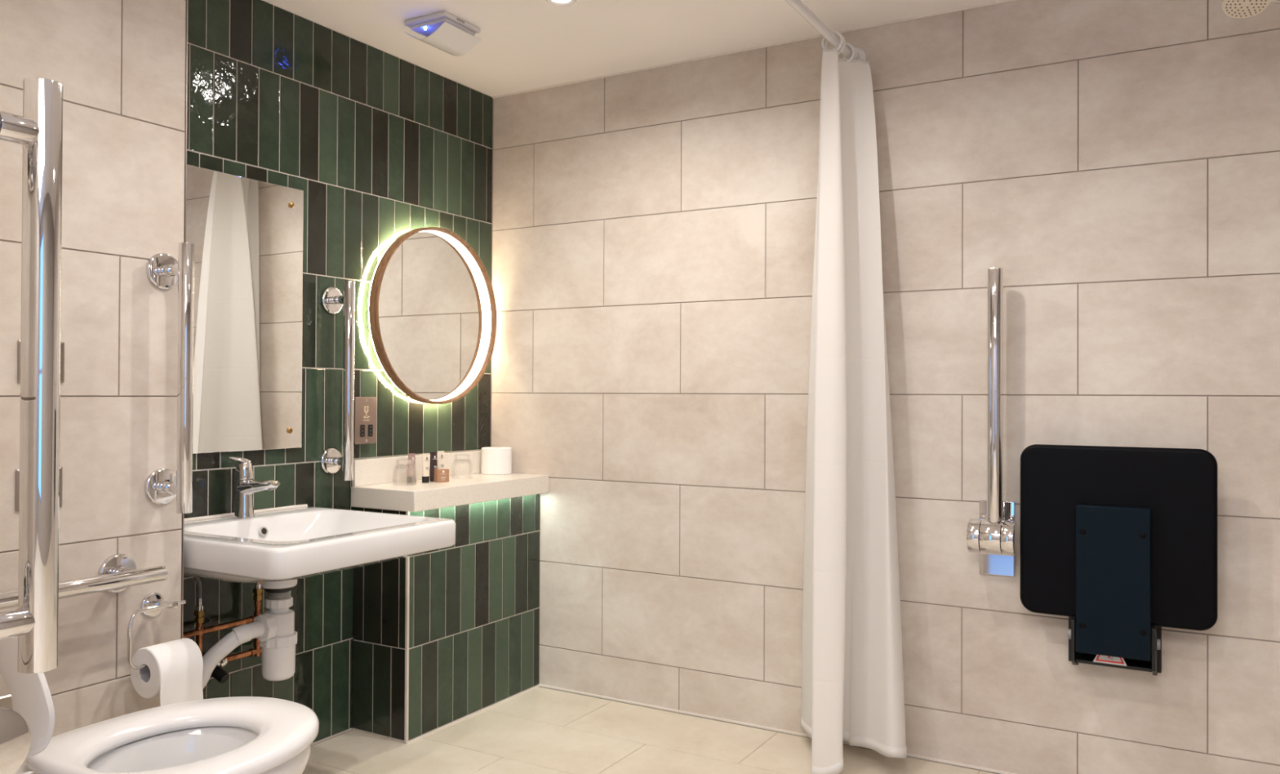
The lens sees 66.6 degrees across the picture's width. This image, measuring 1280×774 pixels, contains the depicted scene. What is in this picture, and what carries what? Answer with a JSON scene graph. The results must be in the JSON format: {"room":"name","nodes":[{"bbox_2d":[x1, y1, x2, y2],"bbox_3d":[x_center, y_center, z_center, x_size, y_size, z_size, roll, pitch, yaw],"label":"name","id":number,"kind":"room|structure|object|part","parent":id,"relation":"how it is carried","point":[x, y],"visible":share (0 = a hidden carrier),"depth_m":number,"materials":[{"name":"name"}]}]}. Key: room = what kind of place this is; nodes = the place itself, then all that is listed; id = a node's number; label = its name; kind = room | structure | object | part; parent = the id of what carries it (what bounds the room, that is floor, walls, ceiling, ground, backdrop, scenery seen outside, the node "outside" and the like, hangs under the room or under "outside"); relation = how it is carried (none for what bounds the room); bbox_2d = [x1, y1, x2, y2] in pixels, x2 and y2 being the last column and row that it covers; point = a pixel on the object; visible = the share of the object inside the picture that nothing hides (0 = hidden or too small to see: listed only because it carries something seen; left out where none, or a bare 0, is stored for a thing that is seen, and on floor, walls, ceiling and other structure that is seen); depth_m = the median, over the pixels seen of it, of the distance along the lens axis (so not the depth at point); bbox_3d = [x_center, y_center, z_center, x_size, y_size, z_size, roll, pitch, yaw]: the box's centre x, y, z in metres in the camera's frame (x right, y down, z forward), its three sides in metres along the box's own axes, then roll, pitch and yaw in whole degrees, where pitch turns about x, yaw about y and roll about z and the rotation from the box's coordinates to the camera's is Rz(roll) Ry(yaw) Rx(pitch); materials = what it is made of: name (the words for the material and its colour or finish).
{"room":"accessible bathroom","nodes":[
{"label":"accessible bathroom","id":0,"kind":"room"},
{"bbox_2d":[0,0,186,764],"bbox_3d":[-1.820,-0.027,1.246,0.400,2.142,2.452,0,0,30],"label":"wall","id":1,"kind":"structure","parent":0,"point":[119,65],"depth_m":2.04,"materials":[{"name":"beige tile"}]},
{"bbox_2d":[0,693,13,710],"bbox_3d":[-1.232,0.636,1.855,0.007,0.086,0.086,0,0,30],"label":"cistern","id":2,"kind":"object","parent":1,"relation":"attached to","point":[6,701],"visible":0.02,"depth_m":1.87,"materials":[{"name":"white ceramic"}]},
{"bbox_2d":[15,466,62,511],"bbox_3d":[-1.188,0.201,1.929,0.009,0.082,0.088,0,0,30],"label":"switch plate","id":3,"kind":"object","parent":1,"relation":"attached to","point":[17,471],"visible":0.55,"depth_m":1.89,"materials":[{"name":"silver metal"}]},
{"bbox_2d":[17,340,64,382],"bbox_3d":[-1.186,-0.050,1.932,0.009,0.082,0.088,0,0,30],"label":"switch plate","id":4,"kind":"object","parent":1,"relation":"attached to","point":[62,344],"visible":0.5,"depth_m":1.96,"materials":[{"name":"silver metal"}]},
{"bbox_2d":[0,553,168,609],"bbox_3d":[-1.193,0.394,1.831,0.098,0.082,0.599,0,0,30],"label":"grab rail","id":5,"kind":"object","parent":1,"relation":"attached to","point":[118,572],"visible":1,"depth_m":1.98,"materials":[{"name":"silver metal"}]},
{"bbox_3d":[-1.076,0.396,2.049,0.065,0.026,0.026,0,0,30],"label":"post","id":6,"kind":"part","parent":5,"relation":"part of","materials":[{"name":"silver metal"}]},
{"bbox_2d":[127,592,186,670],"bbox_3d":[-1.055,0.521,2.082,0.086,0.139,0.132,0,0,30],"label":"toilet roll holder","id":7,"kind":"object","parent":1,"relation":"attached to","point":[153,603],"visible":0.98,"depth_m":2.09,"materials":[{"name":"silver metal"}]},
{"bbox_3d":[-1.032,0.472,2.115,0.080,0.023,0.016,0,0,30],"label":"post","id":8,"kind":"part","parent":7,"relation":"part of","materials":[{"name":"silver metal"}]},
{"bbox_2d":[129,638,203,706],"bbox_3d":[-1.011,0.654,2.082,0.108,0.213,0.100,0,0,30],"label":"toilet roll","id":9,"kind":"object","parent":7,"relation":"on","point":[174,673],"visible":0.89,"depth_m":2.05,"materials":[{"name":"white paper"}]},
{"bbox_2d":[144,242,194,513],"bbox_3d":[-1.018,-0.019,2.135,0.098,0.586,0.080,0,0,30],"label":"grab rail","id":10,"kind":"object","parent":1,"relation":"attached to","point":[163,271],"visible":1,"depth_m":2.11,"materials":[{"name":"silver metal"}]},
{"bbox_3d":[-1.025,0.221,2.137,0.065,0.026,0.026,0,0,30],"label":"post","id":11,"kind":"part","parent":10,"relation":"part of","materials":[{"name":"silver metal"}]},
{"bbox_3d":[-1.023,-0.257,2.140,0.065,0.026,0.026,0,0,30],"label":"post","id":12,"kind":"part","parent":10,"relation":"part of","materials":[{"name":"silver metal"}]},
{"bbox_2d":[181,0,187,638],"bbox_3d":[-1.036,-0.016,2.208,0.009,2.142,0.003,0,0,30],"label":"trim","id":13,"kind":"structure","parent":1,"relation":"attached to","point":[186,24],"depth_m":2.21,"materials":[{"name":"silver metal"}]},
{"bbox_2d":[182,0,492,745],"bbox_3d":[-0.964,-0.010,3.004,0.121,2.142,1.447,0,0,30],"label":"wall","id":14,"kind":"structure","parent":0,"point":[380,146],"depth_m":2.92,"materials":[{"name":"green tile"}]},
{"bbox_2d":[182,576,262,683],"bbox_3d":[-1.067,0.612,2.573,0.070,0.306,0.316,0,0,30],"label":"pipes","id":15,"kind":"object","parent":14,"relation":"attached to","point":[218,673],"visible":0.64,"depth_m":2.54,"materials":[{"name":"copper"},{"name":"brass"},{"name":"black rubber"}]},
{"bbox_3d":[-1.090,0.741,2.519,0.056,0.048,0.029,0,0,18],"label":"valve knob","id":16,"kind":"part","parent":15,"relation":"part of","materials":[{"name":"black plastic"}]},
{"bbox_2d":[186,164,303,453],"bbox_3d":[-1.107,-0.200,2.615,0.011,0.748,0.500,0,0,31],"label":"wall mirror","id":17,"kind":"object","parent":14,"relation":"attached to","point":[246,234],"visible":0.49,"depth_m":2.66,"materials":[{"name":"silver glass"}]},
{"bbox_2d":[183,504,455,582],"bbox_3d":[-0.873,0.410,2.468,0.576,0.141,0.597,0,0,30],"label":"washbasin","id":18,"kind":"object","parent":14,"relation":"attached to","point":[299,541],"visible":0.86,"depth_m":2.33,"materials":[{"name":"white ceramic"}]},
{"bbox_2d":[202,579,297,688],"bbox_3d":[-1.012,0.623,2.380,0.353,0.285,0.094,1,-1,-42],"label":"trap","id":19,"kind":"object","parent":18,"relation":"attached to","point":[274,628],"visible":0.86,"depth_m":2.43,"materials":[{"name":"white plastic"}]},
{"bbox_2d":[259,631,297,680],"bbox_3d":[-0.916,0.681,2.469,0.091,0.111,0.090,0,0,30],"label":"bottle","id":20,"kind":"object","parent":19,"relation":"on","point":[278,647],"depth_m":2.43,"materials":[{"name":"white plastic"}]},
{"bbox_2d":[263,586,294,592],"bbox_3d":[-0.915,0.511,2.470,0.074,0.014,0.074,0,0,30],"label":"washer","id":21,"kind":"object","parent":19,"relation":"in","point":[267,588],"depth_m":2.44,"materials":[{"name":"black"}]},
{"bbox_2d":[227,457,279,517],"bbox_3d":[-1.020,0.267,2.578,0.154,0.162,0.069,0,0,30],"label":"tap","id":22,"kind":"object","parent":18,"relation":"on","point":[246,486],"visible":1,"depth_m":2.59,"materials":[{"name":"silver metal"}]},
{"bbox_3d":[-1.071,0.200,2.601,0.055,0.028,0.031,1,-1,-42],"label":"lever","id":23,"kind":"part","parent":22,"relation":"part of","materials":[{"name":"silver metal"}]},
{"bbox_3d":[-1.060,0.223,2.611,0.045,0.050,0.044,0,0,30],"label":"handle","id":24,"kind":"part","parent":22,"relation":"part of","materials":[{"name":"silver metal"}]},
{"bbox_3d":[-1.005,0.267,2.578,0.128,0.047,0.047,0,0,30],"label":"spout","id":25,"kind":"part","parent":22,"relation":"part of","materials":[{"name":"silver metal"}]},
{"bbox_2d":[320,280,355,480],"bbox_3d":[-0.893,-0.019,2.917,0.090,0.594,0.080,0,0,30],"label":"grab rail","id":26,"kind":"object","parent":14,"relation":"attached to","point":[331,460],"visible":1,"depth_m":2.89,"materials":[{"name":"silver metal"}]},
{"bbox_3d":[-0.901,0.223,2.918,0.057,0.026,0.026,0,0,30],"label":"post","id":27,"kind":"part","parent":26,"relation":"part of","materials":[{"name":"silver metal"}]},
{"bbox_3d":[-0.899,-0.261,2.922,0.057,0.026,0.026,0,0,30],"label":"post","id":28,"kind":"part","parent":26,"relation":"part of","materials":[{"name":"silver metal"}]},
{"bbox_2d":[353,396,376,444],"bbox_3d":[-0.862,0.103,3.024,0.036,0.145,0.089,0,0,30],"label":"socket","id":29,"kind":"object","parent":14,"relation":"attached to","point":[365,407],"visible":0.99,"depth_m":3.01,"materials":[{"name":"brown metal"}]},
{"bbox_2d":[368,226,497,404],"bbox_3d":[-0.693,-0.239,3.293,0.060,0.593,0.593,0,0,30],"label":"round mirror","id":30,"kind":"object","parent":14,"relation":"attached to","point":[433,335],"visible":1,"depth_m":3.29,"materials":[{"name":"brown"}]},
{"bbox_2d":[368,240,399,390],"bbox_3d":[-0.700,-0.239,3.297,0.003,0.590,0.590,0,0,30],"label":"light","id":31,"kind":"object","parent":30,"relation":"attached to","point":[389,293],"depth_m":3.12,"materials":[{"name":"white"}]},
{"bbox_2d":[352,506,405,740],"bbox_3d":[-0.792,0.713,2.960,0.219,0.683,0.007,0,0,30],"label":"wall","id":32,"kind":"structure","parent":0,"point":[371,663],"depth_m":2.96,"materials":[{"name":"green tile"}]},
{"bbox_2d":[352,493,540,742],"bbox_3d":[-0.622,0.719,3.249,0.227,0.692,0.669,0,0,30],"label":"wall","id":33,"kind":"structure","parent":0,"point":[474,601],"depth_m":3.17,"materials":[{"name":"green tile"}]},
{"bbox_2d":[404,511,409,743],"bbox_3d":[-0.694,0.716,2.903,0.008,0.692,0.008,0,0,30],"label":"trim","id":34,"kind":"structure","parent":33,"relation":"attached to","point":[407,558],"depth_m":2.90,"materials":[{"name":"silver metal"}]},
{"bbox_2d":[351,450,548,511],"bbox_3d":[-0.608,0.300,3.236,0.262,0.144,0.683,0,0,30],"label":"shelf","id":35,"kind":"object","parent":33,"relation":"on","point":[380,483],"visible":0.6,"depth_m":3.11,"materials":[{"name":"beige stone"}]},
{"bbox_2d":[407,453,415,482],"bbox_3d":[-0.739,0.262,3.149,0.024,0.094,0.030,0,0,30],"label":"toiletry tube","id":36,"kind":"object","parent":35,"relation":"on","point":[411,456],"visible":1,"depth_m":3.14,"materials":[{"name":"beige plastic"}]},
{"bbox_2d":[422,453,429,482],"bbox_3d":[-0.694,0.262,3.152,0.021,0.094,0.026,0,0,30],"label":"toiletry tube","id":37,"kind":"object","parent":35,"relation":"on","point":[425,456],"visible":1,"depth_m":3.14,"materials":[{"name":"beige plastic"}]},
{"bbox_2d":[429,451,437,481],"bbox_3d":[-0.678,0.262,3.196,0.023,0.096,0.028,0,0,30],"label":"toiletry tube","id":38,"kind":"object","parent":35,"relation":"on","point":[433,460],"visible":0.82,"depth_m":3.19,"materials":[{"name":"grey plastic"}]},
{"bbox_2d":[437,450,444,468],"bbox_3d":[-0.664,0.261,3.243,0.023,0.097,0.028,0,0,30],"label":"toiletry tube","id":39,"kind":"object","parent":35,"relation":"on","point":[440,453],"visible":0.41,"depth_m":3.24,"materials":[{"name":"beige plastic"}]},
{"bbox_2d":[434,468,448,482],"bbox_3d":[-0.648,0.289,3.180,0.042,0.041,0.026,1,-1,-38],"label":"soap box","id":40,"kind":"object","parent":35,"relation":"on","point":[441,475],"visible":1,"depth_m":3.17,"materials":[{"name":"brown cardboard"}]},
{"bbox_3d":[-0.609,0.342,3.235,0.262,0.062,0.683,0,0,30],"label":"shelf","id":41,"kind":"part","parent":35,"relation":"part of","materials":[{"name":"beige stone"}]},
{"bbox_2d":[480,446,511,475],"bbox_3d":[-0.517,0.266,3.509,0.109,0.094,0.109,0,0,30],"label":"toilet roll","id":42,"kind":"object","parent":35,"relation":"on","point":[495,460],"visible":1,"depth_m":3.46,"materials":[{"name":"white paper"}]},
{"bbox_2d":[406,684,539,743],"bbox_3d":[-0.524,1.062,3.187,0.005,0.005,0.672,0,0,30],"label":"trim","id":43,"kind":"structure","parent":33,"relation":"attached to","point":[537,686],"depth_m":3.14,"materials":[{"name":"beige plastic"}]},
{"bbox_2d":[262,0,1000,97],"bbox_3d":[-0.264,-1.144,0.800,3.540,0.100,4.820,0,0,30],"label":"ceiling","id":44,"kind":"structure","parent":0,"point":[524,45],"depth_m":2.92,"materials":[{"name":"white paint"}]},
{"bbox_2d":[403,10,480,56],"bbox_3d":[-0.587,-1.045,2.901,0.159,0.068,0.162,0,0,30],"label":"ceiling light","id":45,"kind":"object","parent":44,"relation":"in","point":[444,31],"visible":1,"depth_m":2.86,"materials":[{"name":"white plastic"}]},
{"bbox_3d":[-0.588,-1.073,2.900,0.158,0.012,0.158,0,0,30],"label":"plate","id":46,"kind":"part","parent":45,"relation":"part of","materials":[{"name":"white plastic"}]},
{"bbox_2d":[546,0,576,5],"bbox_3d":[-0.219,-1.077,2.703,0.086,0.005,0.086,0,0,30],"label":"recessed light","id":47,"kind":"object","parent":44,"relation":"in","point":[558,2],"visible":1,"depth_m":2.73,"materials":[{"name":"white plastic"}]},
{"bbox_2d":[302,686,999,773],"bbox_3d":[-0.254,1.098,0.818,3.500,0.100,4.700,0,0,30],"label":"floor","id":48,"kind":"structure","parent":0,"point":[540,730],"depth_m":2.87,"materials":[{"name":"tile"}]},
{"bbox_2d":[0,636,319,773],"bbox_3d":[-0.882,0.701,1.503,0.498,0.700,0.762,0,0,30],"label":"toilet","id":49,"kind":"object","parent":48,"relation":"on","point":[236,735],"visible":0.94,"depth_m":1.63,"materials":[{"name":"white ceramic"}]},
{"bbox_2d":[0,707,31,773],"bbox_3d":[-0.711,0.384,1.018,0.126,0.086,0.041,1,0,-32],"label":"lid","id":50,"kind":"object","parent":49,"relation":"attached to","point":[15,731],"visible":1,"depth_m":1.05,"materials":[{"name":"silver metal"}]},
{"bbox_3d":[-0.993,0.455,1.497,0.312,0.210,0.039,0,0,30],"label":"lid","id":51,"kind":"part","parent":49,"relation":"part of","materials":[{"name":"white plastic"}]},
{"bbox_3d":[-0.746,0.590,1.628,0.387,0.028,0.411,0,0,30],"label":"seat","id":52,"kind":"part","parent":49,"relation":"part of","materials":[{"name":"white plastic"}]},
{"bbox_2d":[490,0,1279,773],"bbox_3d":[0.857,-0.003,2.856,3.420,2.142,0.120,0,0,30],"label":"wall","id":53,"kind":"structure","parent":0,"point":[653,230],"depth_m":2.80,"materials":[{"name":"beige tile"}]},
{"bbox_2d":[492,0,1016,98],"bbox_3d":[0.882,-1.071,2.779,3.300,0.006,0.005,0,0,30],"label":"trim","id":54,"kind":"structure","parent":53,"relation":"attached to","point":[1001,1],"depth_m":3.06,"materials":[{"name":"beige plastic"}]},
{"bbox_2d":[537,684,1015,773],"bbox_3d":[0.872,1.065,2.763,3.300,0.006,0.006,0,0,30],"label":"trim","id":55,"kind":"structure","parent":53,"relation":"attached to","point":[540,685],"depth_m":3.08,"materials":[{"name":"beige plastic"}]},
{"bbox_2d":[785,0,866,61],"bbox_3d":[1.020,-0.988,1.683,1.961,0.072,1.762,0,0,30],"label":"shower rail","id":56,"kind":"object","parent":53,"relation":"attached to","point":[797,5],"visible":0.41,"depth_m":2.65,"materials":[{"name":"white plastic"}]},
{"bbox_2d":[821,31,843,51],"bbox_3d":[0.541,-0.972,2.742,0.062,0.062,0.007,0,0,23],"label":"curtain ring","id":57,"kind":"object","parent":56,"relation":"hanging from","point":[838,33],"visible":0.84,"depth_m":2.73,"materials":[{"name":"white plastic"}]},
{"bbox_2d":[824,33,845,54],"bbox_3d":[0.554,-0.972,2.763,0.062,0.062,0.007,0,-1,33],"label":"curtain ring","id":58,"kind":"object","parent":56,"relation":"hanging from","point":[841,50],"visible":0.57,"depth_m":2.75,"materials":[{"name":"white plastic"}]},
{"bbox_2d":[837,45,857,59],"bbox_3d":[0.607,-0.971,2.855,0.062,0.062,0.007,0,-1,33],"label":"curtain ring","id":59,"kind":"object","parent":56,"relation":"hanging from","point":[855,51],"visible":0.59,"depth_m":2.84,"materials":[{"name":"white plastic"}]},
{"bbox_2d":[845,42,854,62],"bbox_3d":[0.595,-0.971,2.834,0.062,0.062,0.007,0,0,22],"label":"curtain ring","id":60,"kind":"object","parent":56,"relation":"hanging from","point":[851,46],"visible":0.52,"depth_m":2.82,"materials":[{"name":"white plastic"}]},
{"bbox_2d":[800,46,906,773],"bbox_3d":[0.609,0.048,2.774,0.265,2.007,0.347,0,0,4],"label":"shower curtain","id":61,"kind":"object","parent":56,"relation":"hanging from","point":[852,673],"visible":1,"depth_m":2.70,"materials":[{"name":"white fabric"}]},
{"bbox_2d":[966,267,1018,576],"bbox_3d":[0.964,0.100,2.651,0.119,0.841,0.124,0,0,30],"label":"grab rail","id":62,"kind":"object","parent":53,"relation":"attached to","point":[994,535],"visible":1,"depth_m":2.62,"materials":[{"name":"silver metal"}]},
{"bbox_3d":[0.989,0.418,2.699,0.093,0.205,0.009,0,0,30],"label":"wall plate","id":63,"kind":"part","parent":62,"relation":"part of","materials":[{"name":"silver metal"}]},
{"bbox_2d":[1020,444,1217,675],"bbox_3d":[1.217,0.444,2.494,0.450,0.584,0.136,0,0,30],"label":"shower seat","id":64,"kind":"object","parent":53,"relation":"attached to","point":[1119,542],"visible":1,"depth_m":2.44,"materials":[{"name":"black plastic"}]},
{"bbox_3d":[1.135,0.651,2.540,0.008,0.168,0.100,0,0,30],"label":"arm","id":65,"kind":"part","parent":64,"relation":"part of","materials":[{"name":"metal"}]},
{"bbox_3d":[1.190,0.488,2.450,0.169,0.374,0.032,0,0,30],"label":"support plate","id":66,"kind":"part","parent":64,"relation":"part of","materials":[{"name":"black paint"}]},
{"bbox_3d":[1.294,0.651,2.448,0.008,0.168,0.100,0,0,30],"label":"arm","id":67,"kind":"part","parent":64,"relation":"part of","materials":[{"name":"metal"}]},
{"bbox_3d":[1.660,-0.477,2.277,0.040,0.890,0.084,0,0,30],"label":"shower riser","id":68,"kind":"object","parent":53,"relation":"attached to","visible":0},
{"bbox_2d":[1220,0,1279,17],"bbox_3d":[1.481,-0.863,2.213,0.310,0.084,0.094,0,0,-3],"label":"handset","id":69,"kind":"object","parent":68,"relation":"attached to","point":[1231,8],"visible":1,"depth_m":2.22,"materials":[{"name":"silver metal"}]},
{"bbox_3d":[1.504,-0.858,2.221,0.266,0.073,0.047,0,0,-10],"label":"handle","id":70,"kind":"part","parent":69,"relation":"part of","materials":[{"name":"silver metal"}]},
{"bbox_3d":[-1.079,-0.024,1.099,1.030,2.142,0.140,0,0,30],"label":"wall","id":71,"kind":"structure","parent":0,"visible":0},
{"bbox_2d":[0,77,62,673],"bbox_3d":[-0.627,-0.012,0.971,0.080,0.600,0.091,0,0,30],"label":"grab rail","id":72,"kind":"object","parent":71,"relation":"attached to","point":[39,131],"visible":1,"depth_m":0.98,"materials":[{"name":"silver metal"}]},
{"bbox_3d":[-0.632,0.236,0.962,0.028,0.028,0.056,0,0,30],"label":"post","id":73,"kind":"part","parent":72,"relation":"part of","materials":[{"name":"silver metal"}]},
{"bbox_3d":[-0.630,-0.258,0.966,0.028,0.028,0.056,0,0,30],"label":"post","id":74,"kind":"part","parent":72,"relation":"part of","materials":[{"name":"silver metal"}]}
]}

